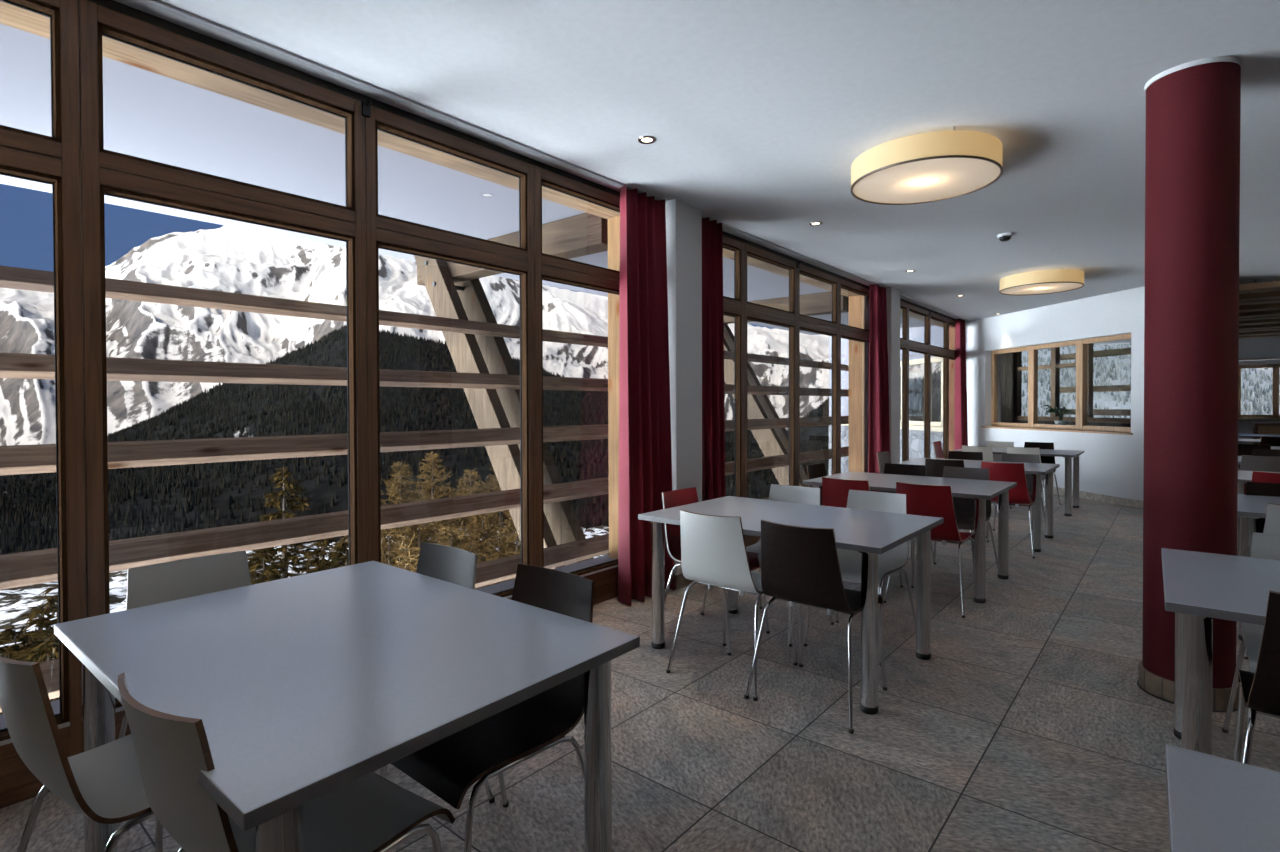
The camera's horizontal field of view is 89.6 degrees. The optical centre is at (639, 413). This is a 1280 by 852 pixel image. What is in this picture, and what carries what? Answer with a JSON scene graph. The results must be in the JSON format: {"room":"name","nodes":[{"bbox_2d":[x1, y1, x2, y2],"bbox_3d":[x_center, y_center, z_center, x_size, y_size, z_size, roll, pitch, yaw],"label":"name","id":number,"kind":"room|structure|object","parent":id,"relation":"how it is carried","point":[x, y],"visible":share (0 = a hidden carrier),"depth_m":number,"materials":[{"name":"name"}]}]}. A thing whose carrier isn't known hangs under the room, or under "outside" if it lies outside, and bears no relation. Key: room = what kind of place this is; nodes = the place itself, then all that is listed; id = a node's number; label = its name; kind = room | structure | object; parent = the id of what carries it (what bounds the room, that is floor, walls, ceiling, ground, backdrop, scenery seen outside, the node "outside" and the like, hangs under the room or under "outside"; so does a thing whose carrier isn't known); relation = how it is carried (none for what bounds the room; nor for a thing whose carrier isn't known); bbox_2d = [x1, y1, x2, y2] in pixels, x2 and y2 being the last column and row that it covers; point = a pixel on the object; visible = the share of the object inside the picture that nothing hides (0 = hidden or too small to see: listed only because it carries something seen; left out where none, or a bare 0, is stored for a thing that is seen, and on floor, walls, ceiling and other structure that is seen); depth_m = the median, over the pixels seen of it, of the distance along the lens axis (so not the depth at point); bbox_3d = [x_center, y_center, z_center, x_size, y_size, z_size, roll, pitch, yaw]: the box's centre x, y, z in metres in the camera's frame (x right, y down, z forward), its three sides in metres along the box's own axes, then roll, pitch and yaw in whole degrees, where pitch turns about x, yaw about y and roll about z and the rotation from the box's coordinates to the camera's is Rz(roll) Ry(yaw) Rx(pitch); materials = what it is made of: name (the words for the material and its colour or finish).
{"room":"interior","nodes":[
{"label":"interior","id":0,"kind":"room"},
{"bbox_2d":[0,497,768,711],"bbox_3d":[-0.645,1.134,5.120,0.136,0.137,17.400,0,1,40],"label":"rail","id":1,"kind":"object","parent":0,"point":[505,568],"visible":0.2,"depth_m":4.76,"materials":[{"name":"wood"}]},
{"bbox_2d":[0,446,848,589],"bbox_3d":[-0.860,0.680,5.294,0.136,0.137,17.400,0,1,40],"label":"rail","id":2,"kind":"object","parent":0,"point":[20,569],"visible":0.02,"depth_m":3.78,"materials":[{"name":"wood"}]},
{"bbox_2d":[0,416,848,475],"bbox_3d":[-1.090,0.194,5.479,0.136,0.137,17.400,0,1,40],"label":"rail","id":3,"kind":"object","parent":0,"point":[40,458],"visible":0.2,"depth_m":4.03,"materials":[{"name":"wood"}]},
{"bbox_2d":[0,23,936,334],"bbox_3d":[-1.019,-1.797,5.913,2.950,0.460,18.200,0,1,40],"label":"soffit","id":4,"kind":"structure","parent":0,"point":[148,115],"depth_m":3.85,"materials":[{"name":"paint"}]},
{"bbox_2d":[414,213,607,568],"bbox_3d":[-1.061,0.459,5.694,2.930,4.035,0.470,0,1,40],"label":"support beam","id":5,"kind":"structure","parent":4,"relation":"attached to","point":[454,290],"depth_m":5.71,"materials":[{"name":"brown wood"}]},
{"bbox_2d":[0,352,848,396],"bbox_3d":[-1.315,-0.281,5.661,0.136,0.137,17.400,0,1,40],"label":"rail","id":6,"kind":"object","parent":5,"relation":"attached to","point":[12,365],"visible":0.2,"depth_m":4.31,"materials":[{"name":"wood"}]},
{"bbox_2d":[0,265,848,370],"bbox_3d":[-1.553,-0.784,5.853,0.136,0.137,17.400,0,1,40],"label":"rail","id":7,"kind":"object","parent":5,"relation":"attached to","point":[10,277],"visible":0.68,"depth_m":4.58,"materials":[{"name":"wood"}]},
{"bbox_2d":[724,292,848,486],"bbox_3d":[1.872,0.408,9.198,2.930,4.035,0.470,0,1,40],"label":"trestle","id":8,"kind":"object","parent":4,"relation":"attached to","point":[772,442],"visible":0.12,"depth_m":9.03,"materials":[{"name":"brown wood"}]},
{"bbox_2d":[0,492,1279,851],"bbox_3d":[5.958,1.391,4.684,9.840,0.250,25.200,0,1,40],"label":"floor","id":9,"kind":"structure","parent":0,"point":[1028,725],"depth_m":2.60,"materials":[{"name":"tile"}]},
{"bbox_2d":[0,656,154,851],"bbox_3d":[-1.230,0.912,1.583,0.511,0.827,0.534,0,1,32],"label":"dining chair","id":10,"kind":"object","parent":9,"relation":"on","point":[103,783],"visible":0.54,"depth_m":1.38,"materials":[{"name":"plastic"}]},
{"bbox_2d":[118,550,251,851],"bbox_3d":[-1.344,0.907,2.037,0.534,0.827,0.511,0,1,40],"label":"dining chair","id":11,"kind":"object","parent":9,"relation":"on","point":[147,585],"visible":0.12,"depth_m":2.17,"materials":[{"name":"plastic"}]},
{"bbox_2d":[117,672,454,851],"bbox_3d":[-0.732,0.913,1.346,0.511,0.827,0.534,0,1,34],"label":"dining chair","id":12,"kind":"object","parent":9,"relation":"on","point":[371,812],"visible":0.77,"depth_m":1.21,"materials":[{"name":"plastic"}]},
{"bbox_2d":[54,561,639,851],"bbox_3d":[-0.811,0.953,1.739,1.335,0.739,0.935,0,1,39],"label":"dining table","id":13,"kind":"object","parent":9,"relation":"on","point":[302,688],"visible":0.98,"depth_m":1.55,"materials":[{"name":"grey laminate"}]},
{"bbox_2d":[416,542,494,802],"bbox_3d":[-0.839,0.904,2.160,0.511,0.827,0.534,0,1,40],"label":"dining chair","id":14,"kind":"object","parent":9,"relation":"on","point":[454,565],"visible":0.12,"depth_m":2.35,"materials":[{"name":"plastic"}]},
{"bbox_2d":[380,564,594,851],"bbox_3d":[-0.411,0.906,1.822,0.511,0.827,0.534,0,1,40],"label":"dining chair","id":15,"kind":"object","parent":9,"relation":"on","point":[448,767],"visible":0.52,"depth_m":1.76,"materials":[{"name":"plastic"}]},
{"bbox_2d":[665,199,701,589],"bbox_3d":[0.176,-0.139,4.982,0.534,2.840,0.354,0,1,40],"label":"wall pier","id":16,"kind":"object","parent":9,"relation":"on","point":[683,220],"visible":0.36,"depth_m":4.78,"materials":[{"name":"white paint"}]},
{"bbox_2d":[702,215,880,546],"bbox_3d":[1.597,-0.015,6.774,0.455,3.140,4.240,0,1,40],"label":"window","id":17,"kind":"structure","parent":16,"relation":"attached to","point":[743,252],"depth_m":6.63,"materials":[{"name":"brown wood"}]},
{"bbox_2d":[702,217,725,500],"bbox_3d":[0.548,-0.142,5.173,0.180,2.814,0.319,0,1,40],"label":"curtain","id":18,"kind":"object","parent":17,"relation":"hanging from","point":[713,399],"visible":0.52,"depth_m":5.17,"materials":[{"name":"red fabric"}]},
{"bbox_2d":[868,284,889,491],"bbox_3d":[2.981,-0.183,8.040,0.179,2.814,0.420,0,1,40],"label":"curtain","id":19,"kind":"object","parent":17,"relation":"hanging from","point":[879,431],"visible":0.77,"depth_m":7.97,"materials":[{"name":"red fabric"}]},
{"bbox_2d":[662,487,769,655],"bbox_3d":[0.418,0.881,3.784,0.534,0.827,0.511,0,1,40],"label":"dining chair","id":20,"kind":"object","parent":9,"relation":"on","point":[680,497],"visible":0.36,"depth_m":3.79,"materials":[{"name":"plastic"}]},
{"bbox_2d":[666,510,797,700],"bbox_3d":[0.475,0.887,3.256,0.511,0.827,0.534,0,1,39],"label":"dining chair","id":21,"kind":"object","parent":9,"relation":"on","point":[713,548],"visible":0.9,"depth_m":3.08,"materials":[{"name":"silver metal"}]},
{"bbox_2d":[727,484,833,646],"bbox_3d":[0.837,0.878,3.913,0.511,0.827,0.534,0,1,40],"label":"dining chair","id":22,"kind":"object","parent":9,"relation":"on","point":[785,493],"visible":0.27,"depth_m":4.07,"materials":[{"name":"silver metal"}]},
{"bbox_2d":[638,496,942,713],"bbox_3d":[0.801,0.927,3.497,1.335,0.739,0.935,0,1,40],"label":"dining table","id":23,"kind":"object","parent":9,"relation":"on","point":[870,533],"visible":0.96,"depth_m":3.38,"materials":[{"name":"laminate"}]},
{"bbox_2d":[744,520,886,733],"bbox_3d":[0.822,0.889,2.965,0.511,0.827,0.534,0,1,40],"label":"dining chair","id":24,"kind":"object","parent":9,"relation":"on","point":[800,565],"visible":0.91,"depth_m":2.79,"materials":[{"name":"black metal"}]},
{"bbox_2d":[804,490,915,665],"bbox_3d":[1.248,0.880,3.634,0.511,0.827,0.534,0,1,41],"label":"dining chair","id":25,"kind":"object","parent":9,"relation":"on","point":[893,561],"visible":0.5,"depth_m":3.67,"materials":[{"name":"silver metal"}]},
{"bbox_2d":[822,477,902,603],"bbox_3d":[1.589,0.866,4.683,0.511,0.827,0.534,0,1,43],"label":"dining chair","id":26,"kind":"object","parent":9,"relation":"on","point":[835,492],"visible":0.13,"depth_m":4.53,"materials":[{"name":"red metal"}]},
{"bbox_2d":[880,463,935,574],"bbox_3d":[2.140,0.856,5.391,0.511,0.827,0.534,0,1,40],"label":"dining chair","id":27,"kind":"object","parent":9,"relation":"on","point":[898,469],"visible":0.1,"depth_m":5.56,"materials":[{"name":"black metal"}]},
{"bbox_2d":[802,471,1016,602],"bbox_3d":[2.100,0.904,5.050,1.335,0.739,0.935,0,1,40],"label":"dining table","id":28,"kind":"object","parent":9,"relation":"on","point":[981,491],"visible":0.68,"depth_m":4.91,"materials":[{"name":"laminate"}]},
{"bbox_2d":[883,482,973,617],"bbox_3d":[1.994,0.869,4.384,0.511,0.827,0.534,0,1,40],"label":"dining chair","id":29,"kind":"object","parent":9,"relation":"on","point":[922,500],"visible":0.59,"depth_m":4.18,"materials":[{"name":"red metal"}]},
{"bbox_2d":[925,458,971,532],"bbox_3d":[3.019,0.843,6.264,0.511,0.827,0.534,0,1,40],"label":"dining chair","id":30,"kind":"object","parent":9,"relation":"on","point":[934,467],"visible":0.09,"depth_m":6.10,"materials":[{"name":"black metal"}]},
{"bbox_2d":[933,466,997,569],"bbox_3d":[2.516,0.858,5.103,0.511,0.827,0.534,0,1,41],"label":"dining chair","id":31,"kind":"object","parent":9,"relation":"on","point":[963,507],"visible":0.26,"depth_m":5.21,"materials":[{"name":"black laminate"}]},
{"bbox_2d":[893,458,1059,551],"bbox_3d":[3.402,0.882,6.542,1.335,0.739,0.935,0,1,40],"label":"dining table","id":32,"kind":"object","parent":9,"relation":"on","point":[1036,470],"visible":0.52,"depth_m":6.33,"materials":[{"name":"laminate"}]},
{"bbox_2d":[962,445,997,513],"bbox_3d":[4.350,0.816,8.228,0.511,0.827,0.534,0,1,40],"label":"dining chair","id":33,"kind":"object","parent":9,"relation":"on","point":[987,450],"visible":0.09,"depth_m":7.99,"materials":[{"name":"beige laminate"}]},
{"bbox_2d":[971,461,1034,558],"bbox_3d":[3.382,0.846,5.934,0.511,0.827,0.534,0,1,40],"label":"dining chair","id":34,"kind":"object","parent":9,"relation":"on","point":[998,471],"visible":0.55,"depth_m":5.72,"materials":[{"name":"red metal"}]},
{"bbox_2d":[986,453,1044,537],"bbox_3d":[3.808,0.838,6.526,0.511,0.827,0.534,0,1,40],"label":"dining chair","id":35,"kind":"object","parent":9,"relation":"on","point":[1006,457],"visible":0.16,"depth_m":6.66,"materials":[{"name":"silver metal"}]},
{"bbox_2d":[954,447,1083,515],"bbox_3d":[4.942,0.855,8.422,1.335,0.739,0.935,0,1,40],"label":"dining table","id":36,"kind":"object","parent":9,"relation":"on","point":[1068,455],"visible":0.51,"depth_m":8.02,"materials":[{"name":"silver metal"}]},
{"bbox_2d":[1013,442,1060,505],"bbox_3d":[5.274,0.808,8.584,0.511,0.827,0.534,0,1,40],"label":"dining chair","id":37,"kind":"object","parent":9,"relation":"on","point":[1041,445],"visible":0.21,"depth_m":8.69,"materials":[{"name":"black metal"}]},
{"bbox_2d":[1161,548,1279,754],"bbox_3d":[2.411,0.940,1.915,1.335,0.739,0.935,0,1,38],"label":"dining table","id":38,"kind":"object","parent":9,"relation":"on","point":[1200,588],"visible":0.77,"depth_m":1.99,"materials":[{"name":"laminate"}]},
{"bbox_2d":[1165,744,1279,851],"bbox_3d":[1.168,0.963,0.367,1.335,0.739,0.935,0,1,38],"label":"dining table","id":39,"kind":"object","parent":9,"relation":"on","point":[1216,804],"visible":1,"depth_m":0.97,"materials":[{"name":"laminate"}]},
{"bbox_2d":[1222,532,1279,764],"bbox_3d":[2.429,0.892,2.294,0.511,0.827,0.534,0,1,40],"label":"dining chair","id":40,"kind":"object","parent":9,"relation":"on","point":[1264,545],"visible":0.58,"depth_m":2.54,"materials":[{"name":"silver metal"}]},
{"bbox_2d":[1233,590,1279,763],"bbox_3d":[2.003,0.898,1.840,0.511,0.827,0.534,0,1,40],"label":"dining chair","id":41,"kind":"object","parent":9,"relation":"on","point":[1259,691],"visible":0.85,"depth_m":1.81,"materials":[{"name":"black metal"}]},
{"bbox_2d":[1237,494,1279,640],"bbox_3d":[4.135,0.915,3.562,1.335,0.739,0.935,0,1,40],"label":"dining table","id":42,"kind":"object","parent":9,"relation":"on","point":[1250,508],"visible":0.32,"depth_m":3.64,"materials":[{"name":"laminate"}]},
{"bbox_2d":[1238,482,1279,555],"bbox_3d":[3.980,0.867,3.969,0.511,0.827,0.534,0,1,40],"label":"dining chair","id":43,"kind":"object","parent":9,"relation":"on","point":[1252,488],"visible":0.07,"depth_m":4.20,"materials":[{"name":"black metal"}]},
{"bbox_2d":[1240,455,1279,471],"bbox_3d":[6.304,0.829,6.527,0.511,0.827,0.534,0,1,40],"label":"dining table","id":44,"kind":"object","parent":9,"relation":"on","point":[1248,463],"visible":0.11,"depth_m":6.36,"materials":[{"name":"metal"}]},
{"bbox_2d":[1244,503,1279,659],"bbox_3d":[3.515,0.875,3.398,0.511,0.827,0.534,0,1,40],"label":"dining chair","id":45,"kind":"object","parent":9,"relation":"on","point":[1272,521],"visible":0.15,"depth_m":3.32,"materials":[{"name":"silver metal"}]},
{"bbox_2d":[1251,471,1279,482],"bbox_3d":[4.956,0.852,4.995,0.511,0.827,0.534,0,1,40],"label":"dining chair","id":46,"kind":"object","parent":9,"relation":"on","point":[1257,476],"visible":0.04,"depth_m":4.86,"materials":[{"name":"red plastic"}]},
{"bbox_2d":[1253,422,1279,443],"bbox_3d":[13.742,0.670,13.678,1.050,0.930,0.480,0,1,40],"label":"sideboard","id":47,"kind":"object","parent":9,"relation":"on","point":[1272,428],"visible":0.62,"depth_m":13.73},
{"bbox_2d":[114,0,1279,346],"bbox_3d":[6.039,-1.803,4.570,9.600,0.460,25.200,0,1,40],"label":"ceiling","id":48,"kind":"structure","parent":0,"point":[759,114],"depth_m":3.15,"materials":[{"name":"paint"}]},
{"bbox_2d":[850,127,1002,204],"bbox_3d":[1.708,-1.467,3.883,0.836,0.168,0.836,0,1,40],"label":"ceiling lamp","id":49,"kind":"object","parent":48,"relation":"attached to","point":[928,167],"visible":1,"depth_m":3.69,"materials":[{"name":"beige fabric"}]},
{"bbox_2d":[853,158,999,202],"bbox_3d":[1.708,-1.393,3.884,0.818,0.001,0.818,0,1,40],"label":"diffuser","id":50,"kind":"object","parent":49,"relation":"attached to","point":[931,179],"depth_m":3.86,"materials":[{"name":"plastic"}]},
{"bbox_2d":[999,267,1083,294],"bbox_3d":[4.640,-1.519,7.466,0.836,0.168,0.836,0,1,40],"label":"ceiling lamp","id":51,"kind":"object","parent":48,"relation":"attached to","point":[1057,280],"visible":1,"depth_m":7.24,"materials":[{"name":"beige fabric"}]},
{"bbox_2d":[1001,283,1082,294],"bbox_3d":[4.641,-1.445,7.467,0.818,0.001,0.818,0,1,40],"label":"diffuser","id":52,"kind":"object","parent":51,"relation":"attached to","point":[1046,287],"depth_m":7.47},
{"bbox_2d":[1239,279,1279,292],"bbox_3d":[9.497,-1.538,6.374,6.000,0.135,0.320,0,1,34],"label":"ceiling slat","id":53,"kind":"object","parent":48,"relation":"hanging from","point":[1275,285],"visible":0.4,"depth_m":7.68,"materials":[{"name":"brown wood"}]},
{"bbox_2d":[1239,291,1279,301],"bbox_3d":[9.802,-1.538,6.733,6.000,0.145,0.320,0,1,43],"label":"ceiling slat","id":54,"kind":"object","parent":48,"relation":"hanging from","point":[1270,295],"visible":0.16,"depth_m":8.29,"materials":[{"name":"brown wood"}]},
{"bbox_2d":[1239,303,1279,311],"bbox_3d":[10.643,-1.543,7.737,6.000,0.165,0.320,0,1,39],"label":"ceiling slat","id":55,"kind":"object","parent":48,"relation":"hanging from","point":[1272,306],"visible":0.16,"depth_m":9.12,"materials":[{"name":"brown wood"}]},
{"bbox_2d":[829,326,942,474],"bbox_3d":[5.627,1.497,14.814,0.350,7.300,5.450,0,1,-8],"label":"wall","id":56,"kind":"structure","parent":0,"point":[916,433],"depth_m":13.53,"materials":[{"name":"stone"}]},
{"bbox_2d":[900,357,942,426],"bbox_3d":[5.712,-0.431,13.759,0.100,1.380,2.760,0,1,-8],"label":"window","id":57,"kind":"structure","parent":56,"relation":"in","point":[933,359],"depth_m":12.96,"materials":[{"name":"beige paint"}]},
{"bbox_2d":[886,287,899,463],"bbox_3d":[3.109,-0.190,8.487,0.534,2.840,0.354,0,1,40],"label":"wall pier","id":58,"kind":"object","parent":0,"point":[892,294],"visible":0.11,"depth_m":8.27,"materials":[{"name":"white paint"}]},
{"bbox_2d":[900,294,969,460],"bbox_3d":[4.491,-0.065,10.233,0.455,3.140,4.120,0,1,40],"label":"window","id":59,"kind":"structure","parent":58,"relation":"attached to","point":[908,309],"depth_m":10.10,"materials":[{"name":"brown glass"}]},
{"bbox_2d":[954,319,967,449],"bbox_3d":[5.653,-0.231,11.311,0.178,2.814,0.446,0,1,40],"label":"curtain","id":60,"kind":"object","parent":59,"relation":"hanging from","point":[960,412],"visible":0.8,"depth_m":11.21,"materials":[{"name":"red fabric"}]},
{"bbox_2d":[965,286,1144,500],"bbox_3d":[6.342,-0.217,9.896,0.300,2.840,4.450,0,1,-8],"label":"wall","id":61,"kind":"structure","parent":0,"point":[1110,464],"depth_m":9.23,"materials":[{"name":"white paint"}]},
{"bbox_2d":[981,333,1132,434],"bbox_3d":[6.279,-0.402,9.830,0.220,1.338,2.920,0,1,-8],"label":"window","id":62,"kind":"structure","parent":61,"relation":"in","point":[1081,345],"depth_m":9.87,"materials":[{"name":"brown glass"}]},
{"bbox_2d":[1042,485,1142,508],"bbox_3d":[6.214,1.155,9.717,0.016,0.100,4.100,0,1,-8],"label":"baseboard","id":63,"kind":"structure","parent":61,"relation":"attached to","point":[1084,495],"depth_m":8.76,"materials":[{"name":"stone"}]},
{"bbox_2d":[1014,351,1130,426],"bbox_3d":[8.412,-0.253,12.387,0.100,2.840,4.200,0,1,-8],"label":"wall","id":64,"kind":"structure","parent":0,"point":[1017,355],"depth_m":13.92,"materials":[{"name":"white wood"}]},
{"bbox_2d":[1017,343,1130,423],"bbox_3d":[8.439,-0.641,12.184,0.100,1.620,3.500,0,1,-8],"label":"window","id":65,"kind":"structure","parent":64,"relation":"in","point":[1055,366],"depth_m":12.79,"materials":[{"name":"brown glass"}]},
{"bbox_2d":[1137,56,1241,711],"bbox_3d":[2.529,-0.123,2.967,0.372,2.840,0.372,0,1,40],"label":"column","id":66,"kind":"structure","parent":0,"point":[1192,146],"depth_m":2.84,"materials":[{"name":"red paint"}]},
{"bbox_2d":[1238,337,1279,443],"bbox_3d":[15.444,-0.287,13.348,6.425,2.840,0.300,0,1,40],"label":"wall","id":67,"kind":"structure","parent":0,"point":[1244,426],"depth_m":14.55,"materials":[{"name":"white paint"}]},
{"bbox_2d":[1238,364,1279,419],"bbox_3d":[15.415,-0.459,13.136,6.200,1.250,0.260,0,1,40],"label":"window","id":68,"kind":"structure","parent":67,"relation":"in","point":[1275,415],"depth_m":14.36,"materials":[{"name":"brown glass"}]},
{"bbox_3d":[7.315,-1.718,12.240,4.623,0.100,4.486,0,1,40],"label":"ceiling","id":69,"kind":"structure","parent":0,"visible":0},
{"bbox_2d":[1001,352,1013,422],"bbox_3d":[7.990,-0.263,14.159,0.084,2.780,0.556,0,1,-8],"label":"curtain","id":70,"kind":"object","parent":69,"relation":"hanging from","point":[1007,359],"visible":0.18,"depth_m":14.02,"materials":[{"name":"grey fabric"}]},
{"bbox_3d":[-2.757,-0.089,1.478,0.534,2.840,0.354,0,1,40],"label":"wall pier","id":71,"kind":"object","parent":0,"visible":0},
{"bbox_2d":[0,0,665,808],"bbox_3d":[-1.336,0.036,3.270,0.455,3.140,4.240,0,1,40],"label":"window","id":72,"kind":"structure","parent":71,"relation":"attached to","point":[75,161],"depth_m":2.74,"materials":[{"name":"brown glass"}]},
{"bbox_2d":[618,185,674,605],"bbox_3d":[0.029,-0.132,4.490,0.188,2.814,0.475,0,1,40],"label":"curtain","id":73,"kind":"object","parent":72,"relation":"hanging from","point":[645,452],"visible":0.9,"depth_m":4.46,"materials":[{"name":"red fabric"}]},
{"bbox_3d":[9.841,-0.128,1.413,0.300,2.840,25.200,0,1,40],"label":"wall","id":74,"kind":"structure","parent":0,"visible":0},
{"bbox_2d":[1239,338,1279,360],"bbox_3d":[15.140,-1.387,12.980,6.430,0.450,0.430,0,1,40],"label":"trim","id":75,"kind":"structure","parent":74,"relation":"attached to","point":[1251,348],"depth_m":14.08,"materials":[{"name":"white paint"}]},
{"label":"outside","id":76,"kind":"structure","parent":0,"visible":0},
{"bbox_2d":[0,225,940,445],"bbox_3d":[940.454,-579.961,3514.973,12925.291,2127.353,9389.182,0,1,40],"label":"mountain","id":77,"kind":"structure","parent":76,"point":[225,258],"depth_m":4042.12},
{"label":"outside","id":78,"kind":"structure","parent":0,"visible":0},
{"bbox_2d":[0,526,608,657],"bbox_3d":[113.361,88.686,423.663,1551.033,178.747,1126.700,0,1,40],"label":"snowy slope","id":79,"kind":"structure","parent":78,"point":[13,601],"depth_m":336.49,"materials":[{"name":"snow"}]},
{"bbox_2d":[0,624,50,662],"bbox_3d":[-20.770,8.851,21.711,3.736,3.480,3.832,0,1,40],"label":"spruce tree","id":80,"kind":"object","parent":79,"relation":"on","point":[8,632],"visible":0.14,"depth_m":21.59,"materials":[{"name":"green plant"}]},
{"bbox_2d":[1,605,56,660],"bbox_3d":[-22.383,9.351,24.311,4.186,4.301,4.269,0,1,40],"label":"spruce tree","id":81,"kind":"object","parent":79,"relation":"on","point":[37,607],"visible":0.05,"depth_m":24.02,"materials":[{"name":"green plant"}]},
{"bbox_2d":[6,584,57,661],"bbox_3d":[-18.067,7.733,20.180,3.575,4.883,3.971,0,1,24],"label":"spruce tree","id":82,"kind":"object","parent":79,"relation":"on","point":[52,600],"visible":0.19,"depth_m":19.74,"materials":[{"name":"green plant"}]},
{"bbox_2d":[14,636,58,662],"bbox_3d":[-14.118,7.113,15.632,3.323,3.440,3.312,-1,1,-29],"label":"spruce tree","id":83,"kind":"object","parent":79,"relation":"on","point":[47,648],"visible":0.05,"depth_m":15.33,"materials":[{"name":"green plant"}]},
{"bbox_2d":[247,547,286,584],"bbox_3d":[-12.105,6.854,20.733,3.309,5.264,3.298,0,1,40],"label":"spruce tree","id":84,"kind":"object","parent":79,"relation":"on","point":[256,558],"visible":0.18,"depth_m":20.63,"materials":[{"name":"green plant"}]},
{"bbox_2d":[247,466,331,583],"bbox_3d":[-14.478,6.586,26.448,5.744,8.875,5.467,0,1,40],"label":"spruce tree","id":85,"kind":"object","parent":79,"relation":"on","point":[275,497],"visible":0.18,"depth_m":26.16,"materials":[{"name":"green plant"}]},
{"bbox_2d":[294,537,342,574],"bbox_3d":[-11.431,6.895,23.246,3.781,6.059,3.421,0,1,40],"label":"spruce tree","id":86,"kind":"object","parent":79,"relation":"on","point":[322,563],"visible":0.16,"depth_m":23.01,"materials":[{"name":"green plant"}]},
{"bbox_2d":[327,541,348,567],"bbox_3d":[-9.377,6.647,21.012,3.637,5.066,3.248,0,1,40],"label":"spruce tree","id":87,"kind":"object","parent":79,"relation":"on","point":[342,546],"visible":0.09,"depth_m":20.87,"materials":[{"name":"green plant"}]},
{"bbox_2d":[346,526,415,568],"bbox_3d":[-8.117,6.041,20.625,4.896,5.701,4.744,0,1,15],"label":"tree","id":88,"kind":"object","parent":79,"relation":"on","point":[394,534],"visible":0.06,"depth_m":20.52,"materials":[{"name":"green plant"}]},
{"bbox_2d":[344,461,438,564],"bbox_3d":[-11.857,6.700,31.664,6.786,8.849,6.704,-1,1,-27],"label":"tree","id":89,"kind":"object","parent":79,"relation":"on","point":[397,491],"visible":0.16,"depth_m":31.78,"materials":[{"name":"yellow plant"}]},
{"bbox_2d":[386,533,420,571],"bbox_3d":[-4.651,4.874,13.205,4.126,4.863,4.263,-1,1,-42],"label":"tree","id":90,"kind":"object","parent":79,"relation":"on","point":[407,558],"visible":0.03,"depth_m":13.18,"materials":[{"name":"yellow plant"}]},
{"bbox_2d":[391,522,443,570],"bbox_3d":[-7.881,6.269,23.075,5.608,5.893,5.778,0,1,40],"label":"tree","id":91,"kind":"object","parent":79,"relation":"on","point":[419,538],"visible":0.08,"depth_m":22.71,"materials":[{"name":"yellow plant"}]},
{"bbox_2d":[387,451,468,543],"bbox_3d":[-12.195,7.398,38.533,7.219,10.412,7.168,-1,1,-41],"label":"tree","id":92,"kind":"object","parent":79,"relation":"on","point":[433,461],"visible":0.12,"depth_m":38.04,"materials":[{"name":"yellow plant"}]},
{"bbox_2d":[433,523,493,588],"bbox_3d":[-5.760,6.003,19.956,4.691,5.312,4.840,0,1,15],"label":"tree","id":93,"kind":"object","parent":79,"relation":"on","point":[441,536],"visible":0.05,"depth_m":20.21,"materials":[{"name":"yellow plant"}]},
{"bbox_2d":[430,468,511,584],"bbox_3d":[-8.327,6.562,30.974,6.972,7.931,5.984,0,1,-8],"label":"tree","id":94,"kind":"object","parent":79,"relation":"on","point":[471,489],"visible":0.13,"depth_m":30.84,"materials":[{"name":"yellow plant"}]},
{"bbox_2d":[453,513,520,588],"bbox_3d":[-6.188,6.403,24.261,5.658,5.727,6.120,0,1,40],"label":"tree","id":95,"kind":"object","parent":79,"relation":"on","point":[484,543],"visible":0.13,"depth_m":24.21,"materials":[{"name":"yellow plant"}]},
{"bbox_2d":[464,467,520,585],"bbox_3d":[-9.072,7.960,41.213,7.314,10.389,8.187,0,1,23],"label":"tree","id":96,"kind":"object","parent":79,"relation":"on","point":[495,488],"visible":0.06,"depth_m":40.80,"materials":[{"name":"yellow plant"}]},
{"bbox_2d":[475,513,520,589],"bbox_3d":[-4.353,6.087,22.789,5.462,5.703,5.176,-1,1,-31],"label":"tree","id":97,"kind":"object","parent":79,"relation":"on","point":[508,541],"visible":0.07,"depth_m":22.56,"materials":[{"name":"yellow plant"}]},
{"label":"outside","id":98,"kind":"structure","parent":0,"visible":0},
{"bbox_2d":[1062,409,1130,415],"bbox_3d":[9.086,-0.017,12.561,0.080,0.120,2.650,0,1,-8],"label":"rail","id":99,"kind":"object","parent":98,"point":[1112,412],"visible":0.29,"depth_m":12.42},
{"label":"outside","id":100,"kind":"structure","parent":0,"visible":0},
{"bbox_2d":[1060,385,1130,392],"bbox_3d":[9.084,-0.477,12.555,0.080,0.120,2.650,0,1,-8],"label":"rail","id":101,"kind":"object","parent":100,"point":[1110,388],"visible":0.29,"depth_m":12.55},
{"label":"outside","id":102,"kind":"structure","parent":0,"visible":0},
{"bbox_2d":[1060,348,1130,360],"bbox_3d":[9.082,-1.167,12.547,0.080,0.120,2.650,0,1,-8],"label":"rail","id":103,"kind":"object","parent":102,"point":[1123,351],"visible":0.29,"depth_m":12.55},
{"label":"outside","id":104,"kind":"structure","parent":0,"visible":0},
{"bbox_2d":[0,329,1279,553],"bbox_3d":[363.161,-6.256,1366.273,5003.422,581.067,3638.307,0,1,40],"label":"hill","id":105,"kind":"structure","parent":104,"point":[317,493],"depth_m":1235.04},
{"bbox_2d":[0,324,1279,554],"bbox_3d":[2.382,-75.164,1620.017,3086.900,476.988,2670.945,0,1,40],"label":"conifer forest","id":106,"kind":"object","parent":105,"relation":"on","point":[38,511],"visible":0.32,"depth_m":1280.79,"materials":[{"name":"plant"}]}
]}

